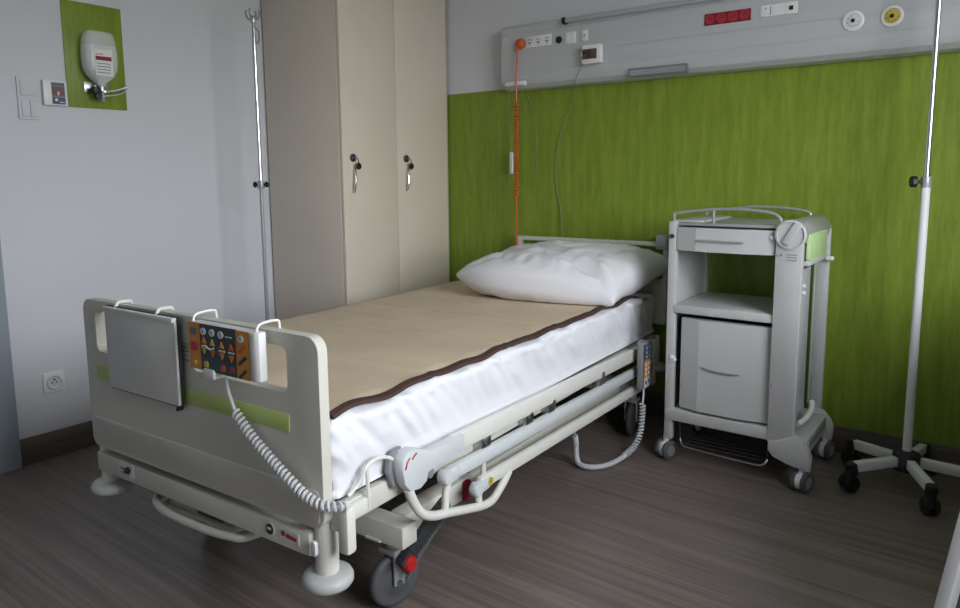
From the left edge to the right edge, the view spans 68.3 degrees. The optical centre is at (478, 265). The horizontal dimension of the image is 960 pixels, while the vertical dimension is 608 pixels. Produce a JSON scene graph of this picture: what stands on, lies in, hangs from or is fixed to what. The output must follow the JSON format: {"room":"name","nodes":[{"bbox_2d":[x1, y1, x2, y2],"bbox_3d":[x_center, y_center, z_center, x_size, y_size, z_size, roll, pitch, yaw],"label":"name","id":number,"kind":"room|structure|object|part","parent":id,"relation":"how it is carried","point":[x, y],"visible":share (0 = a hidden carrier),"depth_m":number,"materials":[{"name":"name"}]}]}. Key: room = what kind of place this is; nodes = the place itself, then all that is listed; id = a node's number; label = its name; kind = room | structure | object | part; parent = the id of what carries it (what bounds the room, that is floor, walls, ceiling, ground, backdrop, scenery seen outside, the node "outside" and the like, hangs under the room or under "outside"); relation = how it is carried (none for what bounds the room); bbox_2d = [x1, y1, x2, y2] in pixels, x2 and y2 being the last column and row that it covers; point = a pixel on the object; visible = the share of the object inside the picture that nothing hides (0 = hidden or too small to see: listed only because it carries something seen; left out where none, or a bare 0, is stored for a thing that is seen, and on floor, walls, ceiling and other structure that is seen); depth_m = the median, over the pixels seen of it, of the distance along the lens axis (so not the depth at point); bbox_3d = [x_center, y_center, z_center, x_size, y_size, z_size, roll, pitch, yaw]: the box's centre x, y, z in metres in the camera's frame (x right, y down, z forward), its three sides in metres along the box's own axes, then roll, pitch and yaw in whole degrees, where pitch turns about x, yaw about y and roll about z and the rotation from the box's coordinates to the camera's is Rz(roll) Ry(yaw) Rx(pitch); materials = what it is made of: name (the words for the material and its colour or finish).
{"room":"hospital room","nodes":[
{"label":"hospital room","id":0,"kind":"room"},
{"bbox_2d":[0,0,275,439],"bbox_3d":[-2.110,-0.533,2.500,0.200,2.750,5.100,5,9,36],"label":"wall","id":1,"kind":"structure","parent":0,"point":[155,202],"depth_m":3.12,"materials":[{"name":"paint"}]},
{"bbox_2d":[0,241,21,474],"bbox_3d":[-2.140,-0.185,2.266,0.080,2.120,1.058,5,9,36],"label":"door","id":2,"kind":"structure","parent":1,"relation":"in","point":[10,451],"depth_m":2.77,"materials":[{"name":"grey paint"}]},
{"bbox_2d":[15,75,40,119],"bbox_3d":[-1.763,-0.658,2.773,0.014,0.166,0.078,5,9,36],"label":"light switch","id":3,"kind":"object","parent":1,"relation":"attached to","point":[27,89],"visible":1,"depth_m":2.77,"materials":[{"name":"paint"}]},
{"bbox_2d":[42,370,64,393],"bbox_3d":[-1.751,0.478,2.919,0.018,0.086,0.081,5,9,36],"label":"wall socket","id":4,"kind":"object","parent":1,"relation":"attached to","point":[53,381],"visible":1,"depth_m":2.92,"materials":[{"name":"white plastic"}]},
{"bbox_2d":[40,80,67,106],"bbox_3d":[-1.702,-0.693,2.842,0.025,0.098,0.090,5,9,36],"label":"wall thermostat","id":5,"kind":"object","parent":1,"relation":"attached to","point":[54,93],"visible":1,"depth_m":2.83,"materials":[{"name":"white plastic"}]},
{"bbox_2d":[51,82,65,104],"bbox_3d":[-1.688,-0.693,2.843,0.003,0.084,0.049,5,9,36],"label":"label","id":6,"kind":"object","parent":5,"relation":"attached to","point":[58,89],"depth_m":2.84,"materials":[{"name":"multicoloured paper"}]},
{"bbox_2d":[20,420,96,465],"bbox_3d":[-1.227,0.641,3.650,0.012,0.110,2.048,5,9,36],"label":"baseboard","id":7,"kind":"structure","parent":1,"relation":"attached to","point":[47,445],"depth_m":2.94,"materials":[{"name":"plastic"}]},
{"bbox_2d":[60,0,126,110],"bbox_3d":[-1.608,-0.875,2.963,0.006,0.425,0.242,5,9,36],"label":"wall panel","id":8,"kind":"object","parent":1,"relation":"attached to","point":[82,23],"visible":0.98,"depth_m":2.94,"materials":[{"name":"green wood"}]},
{"bbox_2d":[80,44,128,101],"bbox_3d":[-1.560,-0.827,2.951,0.092,0.283,0.175,5,9,36],"label":"soap dispenser","id":9,"kind":"object","parent":8,"relation":"attached to","point":[99,62],"visible":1,"depth_m":2.91,"materials":[{"name":"white plastic"}]},
{"bbox_3d":[-1.582,-0.716,2.924,0.047,0.049,0.033,5,9,36],"label":"knob","id":10,"kind":"part","parent":9,"relation":"part of","materials":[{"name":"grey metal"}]},
{"bbox_2d":[80,44,117,85],"bbox_3d":[-1.567,-0.855,2.926,0.078,0.219,0.132,5,9,36],"label":"bottle","id":11,"kind":"object","parent":9,"relation":"on","point":[99,62],"depth_m":2.90,"materials":[{"name":"white plastic"}]},
{"bbox_3d":[-1.528,-0.733,2.969,0.022,0.057,0.127,6,10,41],"label":"lever","id":12,"kind":"part","parent":9,"relation":"part of","materials":[{"name":"silver metal"}]},
{"bbox_2d":[0,397,959,607],"bbox_3d":[-0.495,1.036,1.370,4.350,0.100,5.300,5,9,36],"label":"floor","id":13,"kind":"structure","parent":0,"point":[691,529],"depth_m":2.21,"materials":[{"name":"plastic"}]},
{"bbox_2d":[245,8,268,319],"bbox_3d":[-0.990,-0.211,3.297,0.482,1.884,0.446,5,9,36],"label":"stand","id":14,"kind":"object","parent":13,"relation":"on","point":[260,184],"visible":0.27,"depth_m":3.23,"materials":[{"name":"silver metal"}]},
{"bbox_2d":[261,0,449,319],"bbox_3d":[-0.619,-0.551,3.819,0.589,2.420,0.792,5,9,36],"label":"wardrobe","id":15,"kind":"object","parent":13,"relation":"on","point":[356,90],"visible":0.83,"depth_m":3.55,"materials":[{"name":"beige laminate"}]},
{"bbox_3d":[-0.596,-0.408,3.406,0.029,0.120,0.023,5,9,36],"label":"handle","id":16,"kind":"part","parent":15,"relation":"part of","materials":[{"name":"silver metal"}]},
{"bbox_3d":[-0.541,-0.543,3.500,0.019,2.353,0.372,5,9,36],"label":"door","id":17,"kind":"part","parent":15,"relation":"part of","materials":[{"name":"beige laminate"}]},
{"bbox_3d":[-0.371,-0.449,3.703,0.029,0.120,0.023,5,9,36],"label":"handle","id":18,"kind":"part","parent":15,"relation":"part of","materials":[{"name":"silver metal"}]},
{"bbox_3d":[-0.306,-0.585,3.812,0.019,2.353,0.407,5,9,36],"label":"door","id":19,"kind":"part","parent":15,"relation":"part of","materials":[{"name":"beige laminate"}]},
{"bbox_2d":[83,234,668,606],"bbox_3d":[-0.130,0.375,2.678,1.051,0.868,2.196,4,9,34],"label":"hospital bed","id":20,"kind":"object","parent":13,"relation":"on","point":[196,456],"visible":0.72,"depth_m":1.81,"materials":[{"name":"beige paint"}]},
{"bbox_3d":[-1.085,0.565,2.086,0.053,0.136,0.053,4,9,34],"label":"corner post","id":21,"kind":"part","parent":20,"relation":"part of","materials":[{"name":"beige plastic"}]},
{"bbox_3d":[-0.974,0.566,1.960,0.018,0.018,0.012,4,9,34],"label":"key knob","id":22,"kind":"part","parent":20,"relation":"part of","materials":[{"name":"black plastic"}]},
{"bbox_2d":[102,299,183,411],"bbox_3d":[-0.857,0.223,1.843,0.324,0.252,0.066,4,9,34],"label":"board","id":23,"kind":"object","parent":20,"relation":"hanging from","point":[144,349],"visible":0.95,"depth_m":1.81,"materials":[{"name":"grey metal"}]},
{"bbox_3d":[-0.719,0.332,1.774,0.942,0.429,0.028,4,9,34],"label":"footboard","id":24,"kind":"part","parent":20,"relation":"part of","materials":[{"name":"beige paint"}]},
{"bbox_2d":[188,309,348,512],"bbox_3d":[-0.477,0.319,1.588,0.438,0.402,0.083,4,9,34],"label":"control panel","id":25,"kind":"object","parent":20,"relation":"hanging from","point":[219,350],"visible":1,"depth_m":1.57,"materials":[{"name":"white plastic"}]},
{"bbox_3d":[-0.429,0.613,1.604,0.062,0.027,0.003,4,9,34],"label":"maker plate","id":26,"kind":"part","parent":20,"relation":"part of","materials":[{"name":"white plastic"}]},
{"bbox_3d":[-0.342,0.623,1.592,0.053,0.136,0.053,4,9,34],"label":"corner post","id":27,"kind":"part","parent":20,"relation":"part of","materials":[{"name":"beige plastic"}]},
{"bbox_3d":[-0.123,0.490,1.810,0.034,0.112,0.261,4,9,34],"label":"rail","id":28,"kind":"part","parent":20,"relation":"part of","materials":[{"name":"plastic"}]},
{"bbox_3d":[-0.133,0.529,1.817,0.027,0.028,0.027,4,9,34],"label":"release knob","id":29,"kind":"part","parent":20,"relation":"part of","materials":[{"name":"grey plastic"}]},
{"bbox_3d":[-0.034,0.652,2.104,0.027,0.070,0.078,1,7,9],"label":"brake lever","id":30,"kind":"part","parent":20,"relation":"part of","materials":[{"name":"red plastic"}]},
{"bbox_2d":[330,293,654,499],"bbox_3d":[-0.142,0.295,2.661,0.963,0.203,2.076,4,9,34],"label":"mattress","id":31,"kind":"object","parent":20,"relation":"on","point":[425,413],"visible":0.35,"depth_m":2.02,"materials":[{"name":"white fabric"}]},
{"bbox_2d":[263,281,646,419],"bbox_3d":[-0.181,0.259,2.628,0.957,0.151,1.923,4,9,34],"label":"blanket","id":32,"kind":"object","parent":31,"relation":"on","point":[379,348],"visible":0.68,"depth_m":2.36,"materials":[{"name":"beige fabric"}]},
{"bbox_2d":[456,240,667,306],"bbox_3d":[0.344,0.008,3.143,0.792,0.216,0.710,4,9,34],"label":"pillow","id":33,"kind":"object","parent":32,"relation":"on","point":[556,271],"visible":1,"depth_m":2.91,"materials":[{"name":"white fabric"}]},
{"bbox_3d":[0.246,0.452,2.440,0.024,0.054,2.010,4,9,34],"label":"platform rail","id":34,"kind":"part","parent":20,"relation":"part of","materials":[{"name":"beige metal"}]},
{"bbox_3d":[0.459,0.050,3.526,0.980,0.383,0.028,4,9,34],"label":"headboard","id":35,"kind":"part","parent":20,"relation":"part of","materials":[{"name":"beige paint"}]},
{"bbox_2d":[572,339,650,469],"bbox_3d":[0.541,0.551,2.824,0.442,0.462,0.106,-5,9,-33],"label":"handset","id":36,"kind":"object","parent":20,"relation":"attached to","point":[643,352],"visible":0.98,"depth_m":2.90,"materials":[{"name":"grey plastic"}]},
{"bbox_3d":[0.759,0.426,3.161,0.057,0.203,0.030,4,9,34],"label":"rail post","id":37,"kind":"part","parent":20,"relation":"part of","materials":[{"name":"beige plastic"}]},
{"bbox_3d":[0.816,0.390,3.304,0.053,0.136,0.053,4,9,34],"label":"corner post","id":38,"kind":"part","parent":20,"relation":"part of","materials":[{"name":"beige plastic"}]},
{"bbox_2d":[655,205,835,492],"bbox_3d":[1.069,0.272,2.802,0.596,1.018,0.458,5,9,36],"label":"trolley","id":39,"kind":"object","parent":13,"relation":"on","point":[736,363],"visible":1,"depth_m":2.67,"materials":[{"name":"grey plastic"}]},
{"bbox_3d":[0.913,0.400,2.685,0.147,0.016,0.015,5,9,36],"label":"handle","id":40,"kind":"part","parent":39,"relation":"part of","materials":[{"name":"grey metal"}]},
{"bbox_3d":[0.890,-0.090,2.615,0.168,0.007,0.012,5,9,36],"label":"handle","id":41,"kind":"part","parent":39,"relation":"part of","materials":[{"name":"grey metal"}]},
{"bbox_2d":[674,291,772,323],"bbox_3d":[1.028,0.160,2.811,0.384,0.034,0.379,5,9,36],"label":"shelf","id":42,"kind":"object","parent":39,"relation":"attached to","point":[702,303],"depth_m":2.74,"materials":[{"name":"grey plastic"}]},
{"bbox_2d":[679,422,769,462],"bbox_3d":[1.043,0.661,2.869,0.347,0.100,0.376,5,9,36],"label":"wire basket","id":43,"kind":"object","parent":39,"relation":"on","point":[706,426],"depth_m":2.76,"materials":[{"name":"grey metal"}]},
{"bbox_3d":[0.936,0.394,2.697,0.348,0.363,0.042,5,9,36],"label":"drawer","id":44,"kind":"part","parent":39,"relation":"part of","materials":[{"name":"grey plastic"}]},
{"bbox_3d":[1.014,-0.112,2.768,0.360,0.090,0.385,5,9,36],"label":"drawer","id":45,"kind":"part","parent":39,"relation":"part of","materials":[{"name":"grey plastic"}]},
{"bbox_3d":[0.917,-0.186,2.634,0.408,0.064,0.012,5,9,36],"label":"gallery rail","id":46,"kind":"part","parent":39,"relation":"part of","materials":[{"name":"grey metal"}]},
{"bbox_2d":[665,401,803,439],"bbox_3d":[1.037,0.587,2.868,0.438,0.046,0.391,5,9,36],"label":"tray","id":47,"kind":"object","parent":39,"relation":"on","point":[675,411],"depth_m":2.71,"materials":[{"name":"grey plastic"}]},
{"bbox_3d":[1.146,-0.222,2.922,0.427,0.058,0.012,5,9,36],"label":"gallery rail","id":48,"kind":"part","parent":39,"relation":"part of","materials":[{"name":"grey metal"}]},
{"bbox_3d":[1.229,0.551,2.658,0.030,0.055,0.197,5,9,39],"label":"lever","id":49,"kind":"part","parent":39,"relation":"part of","materials":[{"name":"white plastic"}]},
{"bbox_3d":[1.241,-0.079,2.598,0.012,0.096,0.292,5,9,36],"label":"green panel","id":50,"kind":"part","parent":39,"relation":"part of","materials":[{"name":"green plastic"}]},
{"bbox_2d":[838,0,959,515],"bbox_3d":[1.548,-0.213,2.445,0.475,2.061,0.459,5,9,36],"label":"stand","id":51,"kind":"object","parent":13,"relation":"on","point":[915,461],"visible":1,"depth_m":2.48,"materials":[{"name":"white metal"}]},
{"bbox_3d":[1.490,0.693,2.661,0.027,0.047,0.179,-4,8,-25],"label":"leg","id":52,"kind":"part","parent":51,"relation":"part of","materials":[{"name":"white plastic"}]},
{"bbox_3d":[1.423,0.710,2.540,0.179,0.047,0.027,-1,7,-7],"label":"leg","id":53,"kind":"part","parent":51,"relation":"part of","materials":[{"name":"white plastic"}]},
{"bbox_3d":[1.501,-0.290,2.433,0.035,0.039,0.039,2,8,16],"label":"clamp knob","id":54,"kind":"part","parent":51,"relation":"part of","materials":[{"name":"black plastic"}]},
{"bbox_3d":[1.627,0.696,2.635,0.179,0.047,0.027,-7,10,-43],"label":"leg","id":55,"kind":"part","parent":51,"relation":"part of","materials":[{"name":"white plastic"}]},
{"bbox_3d":[1.518,0.722,2.439,0.027,0.047,0.179,1,8,11],"label":"leg","id":56,"kind":"part","parent":51,"relation":"part of","materials":[{"name":"white plastic"}]},
{"bbox_3d":[1.644,0.713,2.498,0.179,0.047,0.027,4,8,29],"label":"leg","id":57,"kind":"part","parent":51,"relation":"part of","materials":[{"name":"white plastic"}]},
{"bbox_2d":[934,511,959,607],"bbox_3d":[1.529,0.548,1.617,0.824,0.771,1.220,5,9,36],"label":"side table","id":58,"kind":"object","parent":13,"relation":"on","point":[949,588],"visible":1,"depth_m":1.47,"materials":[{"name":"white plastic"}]},
{"bbox_2d":[446,0,674,94],"bbox_3d":[1.098,-0.646,3.151,4.150,2.750,0.200,5,9,36],"label":"wall","id":59,"kind":"structure","parent":0,"point":[474,28],"depth_m":3.75,"materials":[{"name":"paint"}]},
{"bbox_2d":[447,52,959,447],"bbox_3d":[0.942,-0.117,3.213,3.900,1.487,0.004,5,9,36],"label":"wall panel","id":60,"kind":"object","parent":59,"relation":"attached to","point":[843,143],"depth_m":2.93,"materials":[{"name":"green wood"}]},
{"bbox_2d":[501,0,959,91],"bbox_3d":[1.218,-0.960,2.820,2.708,0.317,0.116,5,9,36],"label":"wall panel","id":61,"kind":"object","parent":59,"relation":"attached to","point":[677,38],"visible":1,"depth_m":2.95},
{"bbox_2d":[505,81,526,86],"bbox_3d":[0.186,-0.911,3.546,0.114,0.022,0.026,5,9,36],"label":"holder","id":62,"kind":"object","parent":61,"relation":"attached to","point":[519,83],"visible":1,"depth_m":3.53,"materials":[{"name":"white plastic"}]},
{"bbox_2d":[509,93,512,173],"bbox_3d":[0.158,-0.694,3.636,0.019,0.439,0.075,2,8,20],"label":"switch","id":63,"kind":"object","parent":62,"relation":"hanging from","point":[511,152],"visible":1,"depth_m":3.67,"materials":[{"name":"white plastic"}]},
{"bbox_2d":[514,39,524,244],"bbox_3d":[0.199,-0.564,3.575,0.059,1.133,0.047,5,9,36],"label":"lead","id":64,"kind":"object","parent":61,"relation":"hanging from","point":[520,43],"visible":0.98,"depth_m":3.56,"materials":[{"name":"orange plastic"}]},
{"bbox_2d":[526,34,551,47],"bbox_3d":[0.290,-1.099,3.457,0.147,0.052,0.005,5,9,36],"label":"socket","id":65,"kind":"object","parent":61,"relation":"attached to","point":[532,40],"depth_m":3.45,"materials":[{"name":"white plastic"}]},
{"bbox_2d":[556,36,561,43],"bbox_3d":[0.382,-1.083,3.390,0.034,0.034,0.006,5,9,36],"label":"socket","id":66,"kind":"object","parent":61,"relation":"attached to","point":[558,38],"depth_m":3.39,"materials":[{"name":"black plastic"}]},
{"bbox_3d":[0.405,-1.159,3.352,0.019,0.030,0.032,5,9,36],"label":"rail","id":67,"kind":"part","parent":61,"relation":"part of","materials":[{"name":"black plastic"}]},
{"bbox_2d":[528,43,602,236],"bbox_3d":[0.416,-0.576,3.483,0.065,0.936,0.478,-6,9,-36],"label":"handset","id":68,"kind":"object","parent":61,"relation":"attached to","point":[591,54],"visible":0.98,"depth_m":3.27,"materials":[{"name":"white plastic"}]},
{"bbox_2d":[565,31,575,43],"bbox_3d":[0.433,-1.080,3.350,0.056,0.054,0.008,5,9,36],"label":"switch plate","id":69,"kind":"object","parent":61,"relation":"attached to","point":[570,36],"depth_m":3.35,"materials":[{"name":"white plastic"}]},
{"bbox_2d":[582,29,587,40],"bbox_3d":[0.494,-1.077,3.305,0.032,0.050,0.007,5,9,36],"label":"socket","id":70,"kind":"object","parent":61,"relation":"attached to","point":[584,31],"depth_m":3.30,"materials":[{"name":"white plastic"}]},
{"bbox_3d":[1.326,-1.080,2.674,2.278,0.023,0.032,5,9,36],"label":"equipment rail","id":71,"kind":"part","parent":61,"relation":"part of","materials":[{"name":"grey metal"}]},
{"bbox_2d":[760,1,797,17],"bbox_3d":[1.184,-1.013,2.794,0.140,0.045,0.006,5,9,36],"label":"outlet","id":72,"kind":"object","parent":61,"relation":"attached to","point":[768,9],"depth_m":2.79,"materials":[{"name":"white plastic"}]},
{"bbox_2d":[842,10,863,30],"bbox_3d":[1.398,-0.916,2.646,0.074,0.074,0.007,5,9,36],"label":"outlet","id":73,"kind":"object","parent":61,"relation":"attached to","point":[852,20],"depth_m":2.64,"materials":[{"name":"white plastic"}]},
{"bbox_2d":[881,5,903,26],"bbox_3d":[1.500,-0.907,2.570,0.074,0.074,0.007,5,9,36],"label":"outlet","id":74,"kind":"object","parent":61,"relation":"attached to","point":[891,15],"depth_m":2.57,"materials":[{"name":"yellow plastic"}]},
{"bbox_2d":[568,387,959,464],"bbox_3d":[0.946,0.665,3.312,3.900,0.110,0.012,5,9,36],"label":"baseboard","id":75,"kind":"structure","parent":59,"relation":"attached to","point":[654,402],"depth_m":2.86,"materials":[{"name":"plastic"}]}
]}

